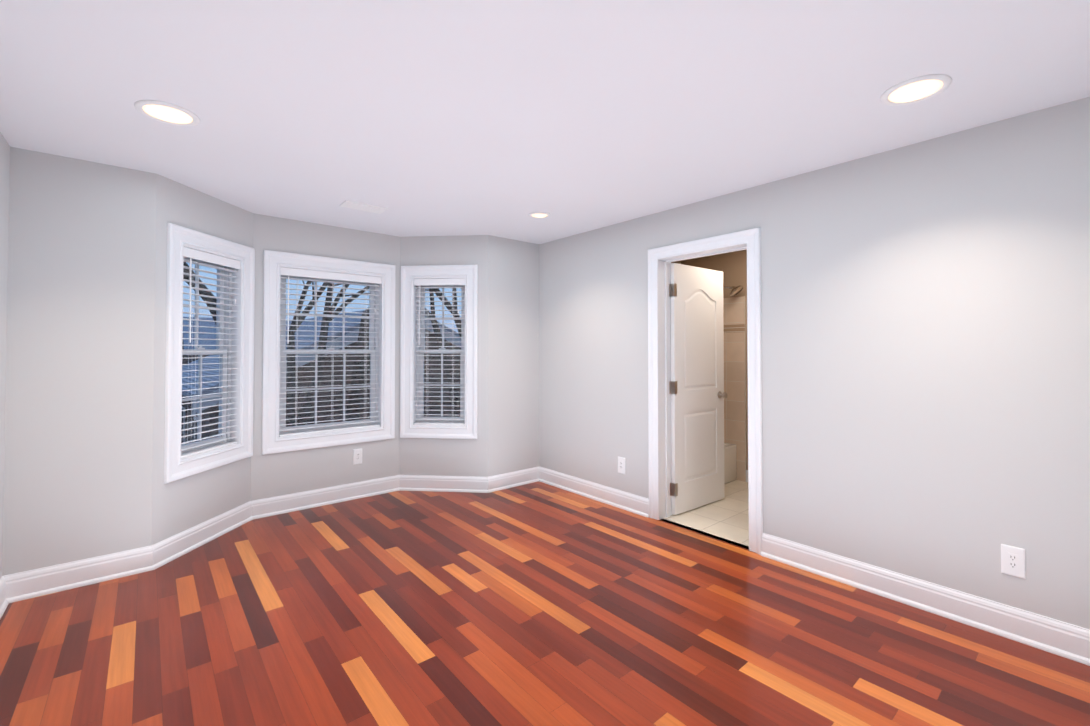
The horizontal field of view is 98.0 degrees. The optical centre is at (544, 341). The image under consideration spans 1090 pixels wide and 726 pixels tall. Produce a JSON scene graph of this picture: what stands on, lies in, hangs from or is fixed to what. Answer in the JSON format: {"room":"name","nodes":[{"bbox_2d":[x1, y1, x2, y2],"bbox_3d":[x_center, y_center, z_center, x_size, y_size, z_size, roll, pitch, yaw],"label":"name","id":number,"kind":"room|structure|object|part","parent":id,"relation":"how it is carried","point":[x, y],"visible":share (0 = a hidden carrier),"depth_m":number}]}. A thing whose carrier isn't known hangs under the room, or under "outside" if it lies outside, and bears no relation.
{"room":"empty bedroom","nodes":[
{"label":"empty bedroom","id":0,"kind":"room"},
{"bbox_2d":[0,132,9,578],"bbox_3d":[-1.555,0.111,0.844,0.160,2.450,4.500,1,-1,-40],"label":"wall","id":1,"kind":"structure","parent":0,"point":[4,184],"depth_m":2.44},
{"bbox_2d":[0,466,1089,665],"bbox_3d":[-0.296,1.289,2.273,3.630,0.140,4.780,1,-1,-40],"label":"baseboard","id":2,"kind":"structure","parent":1,"relation":"attached to","point":[1059,638],"depth_m":2.75},
{"bbox_2d":[2,147,155,575],"bbox_3d":[-2.720,0.141,2.699,0.760,2.450,0.160,1,-1,-40],"label":"wall","id":3,"kind":"structure","parent":0,"point":[78,458],"depth_m":2.67},
{"bbox_2d":[151,174,252,544],"bbox_3d":[-2.418,0.152,3.345,0.160,2.450,0.915,0,-1,5],"label":"wall","id":4,"kind":"structure","parent":0,"point":[182,504],"depth_m":3.09},
{"bbox_2d":[164,223,254,483],"bbox_3d":[-2.401,0.072,3.350,0.173,1.630,0.765,0,-1,5],"label":"window","id":5,"kind":"structure","parent":4,"relation":"in","point":[178,237],"depth_m":3.34},
{"bbox_3d":[-2.469,-0.251,3.361,0.028,0.686,0.467,0,-1,5],"label":"window sash","id":6,"kind":"part","parent":5,"relation":"part of"},
{"bbox_3d":[-2.437,0.395,3.347,0.028,0.686,0.467,0,-1,5],"label":"window sash","id":7,"kind":"part","parent":5,"relation":"part of"},
{"bbox_3d":[-2.377,0.758,3.336,0.052,0.018,0.511,0,-1,5],"label":"window blind bottom rail","id":8,"kind":"part","parent":5,"relation":"part of"},
{"bbox_2d":[180,244,242,461],"bbox_3d":[-2.416,0.072,3.351,0.162,1.420,0.555,0,-1,5],"label":"liner","id":9,"kind":"object","parent":4,"relation":"attached to","point":[236,354],"visible":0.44,"depth_m":3.60},
{"bbox_2d":[184,247,240,268],"bbox_3d":[-2.373,-0.588,3.358,0.063,0.064,0.519,0,-1,5],"label":"blind headrail","id":10,"kind":"object","parent":9,"relation":"attached to","point":[209,257],"visible":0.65,"depth_m":3.33},
{"bbox_2d":[187,257,196,453],"bbox_3d":[-2.370,0.091,3.184,0.040,1.331,0.101,1,-1,-37],"label":"blind cord","id":11,"kind":"object","parent":10,"relation":"hanging from","point":[190,269],"depth_m":3.20},
{"bbox_2d":[219,267,235,445],"bbox_3d":[-2.343,0.096,3.503,0.097,1.331,0.038,1,-1,-40],"label":"blind cord","id":12,"kind":"object","parent":10,"relation":"hanging from","point":[227,267],"depth_m":3.48},
{"bbox_2d":[251,213,400,500],"bbox_3d":[-1.892,0.166,4.178,1.343,2.450,0.160,1,-1,-40],"label":"wall","id":13,"kind":"structure","parent":0,"point":[280,474],"depth_m":4.02},
{"bbox_2d":[262,250,394,454],"bbox_3d":[-1.875,0.086,4.172,1.081,1.630,0.173,1,-1,-40],"label":"window","id":14,"kind":"structure","parent":13,"relation":"in","point":[273,261],"depth_m":4.12},
{"bbox_3d":[-1.898,0.409,4.194,0.783,0.686,0.028,1,-1,-40],"label":"window sash","id":15,"kind":"part","parent":14,"relation":"part of"},
{"bbox_3d":[-1.919,-0.237,4.229,0.783,0.686,0.028,1,-1,-40],"label":"window sash","id":16,"kind":"part","parent":14,"relation":"part of"},
{"bbox_3d":[-1.860,0.771,4.142,0.827,0.018,0.052,1,-1,-40],"label":"window blind bottom rail","id":17,"kind":"part","parent":14,"relation":"part of"},
{"bbox_2d":[277,265,383,439],"bbox_3d":[-1.885,0.086,4.184,0.871,1.420,0.162,1,-1,-40],"label":"liner","id":18,"kind":"object","parent":13,"relation":"attached to","point":[381,349],"visible":0.46,"depth_m":4.32},
{"bbox_2d":[281,267,381,283],"bbox_3d":[-1.857,-0.575,4.161,0.835,0.064,0.063,1,-1,-40],"label":"blind headrail","id":19,"kind":"object","parent":18,"relation":"attached to","point":[326,275],"visible":0.85,"depth_m":4.12},
{"bbox_2d":[287,275,297,428],"bbox_3d":[-2.086,0.103,3.934,0.042,1.331,0.108,0,-1,11],"label":"blind cord","id":20,"kind":"object","parent":19,"relation":"hanging from","point":[288,275],"depth_m":3.95},
{"bbox_2d":[331,346,333,411],"bbox_3d":[-1.860,0.107,4.153,0.002,1.331,0.054,1,-1,-40],"label":"blind cord","id":21,"kind":"object","parent":19,"relation":"hanging from","point":[332,377],"depth_m":4.15},
{"bbox_2d":[364,309,375,386],"bbox_3d":[-1.607,0.110,4.337,0.104,1.331,0.041,0,-1,2],"label":"blind cord","id":22,"kind":"object","parent":19,"relation":"hanging from","point":[365,366],"depth_m":4.33},
{"bbox_2d":[353,448,361,464],"bbox_3d":[-1.673,1.024,4.237,0.080,0.134,0.008,1,-1,-40],"label":"outlet","id":23,"kind":"object","parent":13,"relation":"attached to","point":[357,456],"visible":1,"depth_m":4.23},
{"bbox_2d":[399,235,487,476],"bbox_3d":[-0.981,0.172,4.551,0.915,2.450,0.160,0,-1,5],"label":"wall","id":24,"kind":"structure","parent":0,"point":[443,457],"depth_m":4.46},
{"bbox_2d":[411,276,465,426],"bbox_3d":[-0.994,0.092,4.552,0.530,1.420,0.162,0,-1,5],"label":"liner","id":25,"kind":"object","parent":24,"relation":"attached to","point":[413,393],"visible":0.46,"depth_m":4.50},
{"bbox_2d":[414,278,464,285],"bbox_3d":[-0.998,-0.569,4.520,0.494,0.064,0.063,0,-1,5],"label":"blind headrail","id":26,"kind":"object","parent":25,"relation":"attached to","point":[444,281],"visible":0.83,"depth_m":4.49},
{"bbox_2d":[419,285,428,385],"bbox_3d":[-1.147,0.112,4.505,0.101,1.331,0.040,1,-1,-37],"label":"blind cord","id":27,"kind":"object","parent":26,"relation":"hanging from","point":[427,336],"depth_m":4.50},
{"bbox_2d":[452,285,458,334],"bbox_3d":[-0.854,0.112,4.480,0.038,1.331,0.097,1,-1,-40],"label":"blind cord","id":28,"kind":"object","parent":26,"relation":"hanging from","point":[452,285],"depth_m":4.48},
{"bbox_2d":[400,265,477,438],"bbox_3d":[-0.995,0.091,4.537,0.740,1.630,0.173,0,-1,5],"label":"window","id":29,"kind":"structure","parent":24,"relation":"in","point":[469,430],"depth_m":4.49},
{"bbox_3d":[-0.997,0.777,4.502,0.486,0.018,0.052,0,-1,5],"label":"window blind bottom rail","id":30,"kind":"part","parent":29,"relation":"part of"},
{"bbox_3d":[-0.992,0.415,4.568,0.442,0.686,0.028,0,-1,5],"label":"window sash","id":31,"kind":"part","parent":29,"relation":"part of"},
{"bbox_3d":[-0.989,-0.230,4.611,0.442,0.686,0.028,0,-1,5],"label":"window sash","id":32,"kind":"part","parent":29,"relation":"part of"},
{"bbox_2d":[488,235,538,476],"bbox_3d":[-0.285,0.175,4.744,0.780,2.450,0.160,1,-1,-40],"label":"wall","id":33,"kind":"structure","parent":0,"point":[513,355],"depth_m":4.62},
{"bbox_2d":[0,481,1089,725],"bbox_3d":[-0.296,1.389,2.272,3.730,0.060,4.880,1,-1,-40],"label":"floor","id":34,"kind":"structure","parent":0,"point":[538,603],"depth_m":2.17},
{"bbox_2d":[0,0,1089,243],"bbox_3d":[-0.296,-1.090,2.313,3.830,0.100,4.980,1,-1,-40],"label":"ceiling","id":35,"kind":"structure","parent":0,"point":[502,118],"depth_m":1.99},
{"bbox_2d":[134,100,199,125],"bbox_3d":[-1.718,-1.036,2.163,0.236,0.014,0.236,1,-1,-40],"label":"recessed light","id":36,"kind":"object","parent":35,"relation":"in","point":[168,114],"depth_m":2.14},
{"bbox_2d":[339,200,387,213],"bbox_3d":[-1.367,-1.016,3.580,0.310,0.009,0.160,1,-1,-40],"label":"ceiling vent","id":37,"kind":"object","parent":35,"relation":"in","point":[362,207],"visible":0.96,"depth_m":3.57},
{"bbox_2d":[529,212,549,218],"bbox_3d":[-0.043,-1.009,3.791,0.176,0.014,0.176,1,-1,-40],"label":"recessed light","id":38,"kind":"object","parent":35,"relation":"in","point":[546,213],"depth_m":3.77},
{"bbox_3d":[-0.043,-1.009,3.791,0.124,0.014,0.124,1,-1,-40],"label":"recessed ceiling light lens","id":39,"kind":"part","parent":38,"relation":"part of"},
{"bbox_2d":[880,74,951,105],"bbox_3d":[1.537,-1.039,1.971,0.236,0.014,0.236,1,-1,-40],"label":"recessed light","id":40,"kind":"object","parent":35,"relation":"in","point":[915,91],"depth_m":1.95},
{"bbox_2d":[724,443,736,483],"bbox_3d":[1.219,1.218,4.622,1.364,0.360,0.647,1,-1,-40],"label":"tub","id":41,"kind":"object","parent":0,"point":[730,465],"visible":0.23,"depth_m":4.73},
{"bbox_2d":[539,97,1089,629],"bbox_3d":[1.919,0.164,3.760,1.650,2.560,4.500,1,-1,-40],"label":"wall","id":42,"kind":"structure","parent":0,"point":[925,327],"depth_m":2.52},
{"bbox_2d":[618,456,624,473],"bbox_3d":[0.641,1.034,3.978,0.008,0.134,0.080,1,-1,-40],"label":"electrical outlet plate","id":43,"kind":"object","parent":42,"relation":"attached to","point":[621,464],"visible":1,"depth_m":3.97},
{"bbox_2d":[669,263,724,514],"bbox_3d":[1.279,0.373,3.993,0.747,2.005,0.070,1,-1,-40],"label":"door leaf","id":44,"kind":"structure","parent":42,"relation":"in","point":[697,403],"depth_m":3.95},
{"bbox_3d":[1.014,0.377,3.784,0.072,1.694,0.049,1,-1,-40],"label":"door hinges","id":45,"kind":"part","parent":44,"relation":"part of"},
{"bbox_2d":[648,227,762,554],"bbox_3d":[1.442,0.323,3.696,0.883,2.120,0.900,1,-1,-40],"label":"door frame","id":46,"kind":"structure","parent":42,"relation":"attached to","point":[751,238],"depth_m":3.68},
{"bbox_2d":[723,296,745,481],"bbox_3d":[1.248,0.468,4.601,1.390,1.860,0.738,1,-1,-40],"label":"tile","id":47,"kind":"structure","parent":42,"relation":"attached to","point":[734,383],"depth_m":4.83},
{"bbox_2d":[724,324,744,332],"bbox_3d":[1.248,-0.142,4.612,1.367,0.080,0.739,1,-1,-40],"label":"tile","id":48,"kind":"structure","parent":47,"relation":"attached to","point":[734,328],"depth_m":4.85},
{"bbox_2d":[1001,544,1025,578],"bbox_3d":[2.151,1.008,2.180,0.008,0.134,0.080,1,-1,-40],"label":"electrical outlet plate","id":49,"kind":"object","parent":42,"relation":"attached to","point":[1012,560],"visible":1,"depth_m":2.18},
{"label":"outside","id":50,"kind":"structure","parent":0,"visible":0},
{"bbox_3d":[-13.667,4.739,19.210,85.000,0.200,72.000,1,-1,-40],"label":"ground","id":51,"kind":"structure","parent":50,"visible":0},
{"bbox_2d":[182,317,291,365],"bbox_3d":[-24.338,1.185,31.202,16.700,7.300,8.700,1,-1,-40],"label":"house","id":52,"kind":"structure","parent":51,"relation":"on","point":[185,341],"depth_m":30.09},
{"bbox_2d":[181,310,460,444],"bbox_3d":[-7.191,1.399,16.841,10.196,6.400,10.234,1,-1,-40],"label":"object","id":53,"kind":"object","parent":51,"relation":"on","point":[327,377],"depth_m":12.54},
{"bbox_2d":[182,262,460,426],"bbox_3d":[-3.850,-1.381,11.590,27.964,11.840,16.233,1,-1,-40],"label":"trees","id":54,"kind":"object","parent":51,"relation":"on","point":[311,394],"depth_m":8.32}
]}

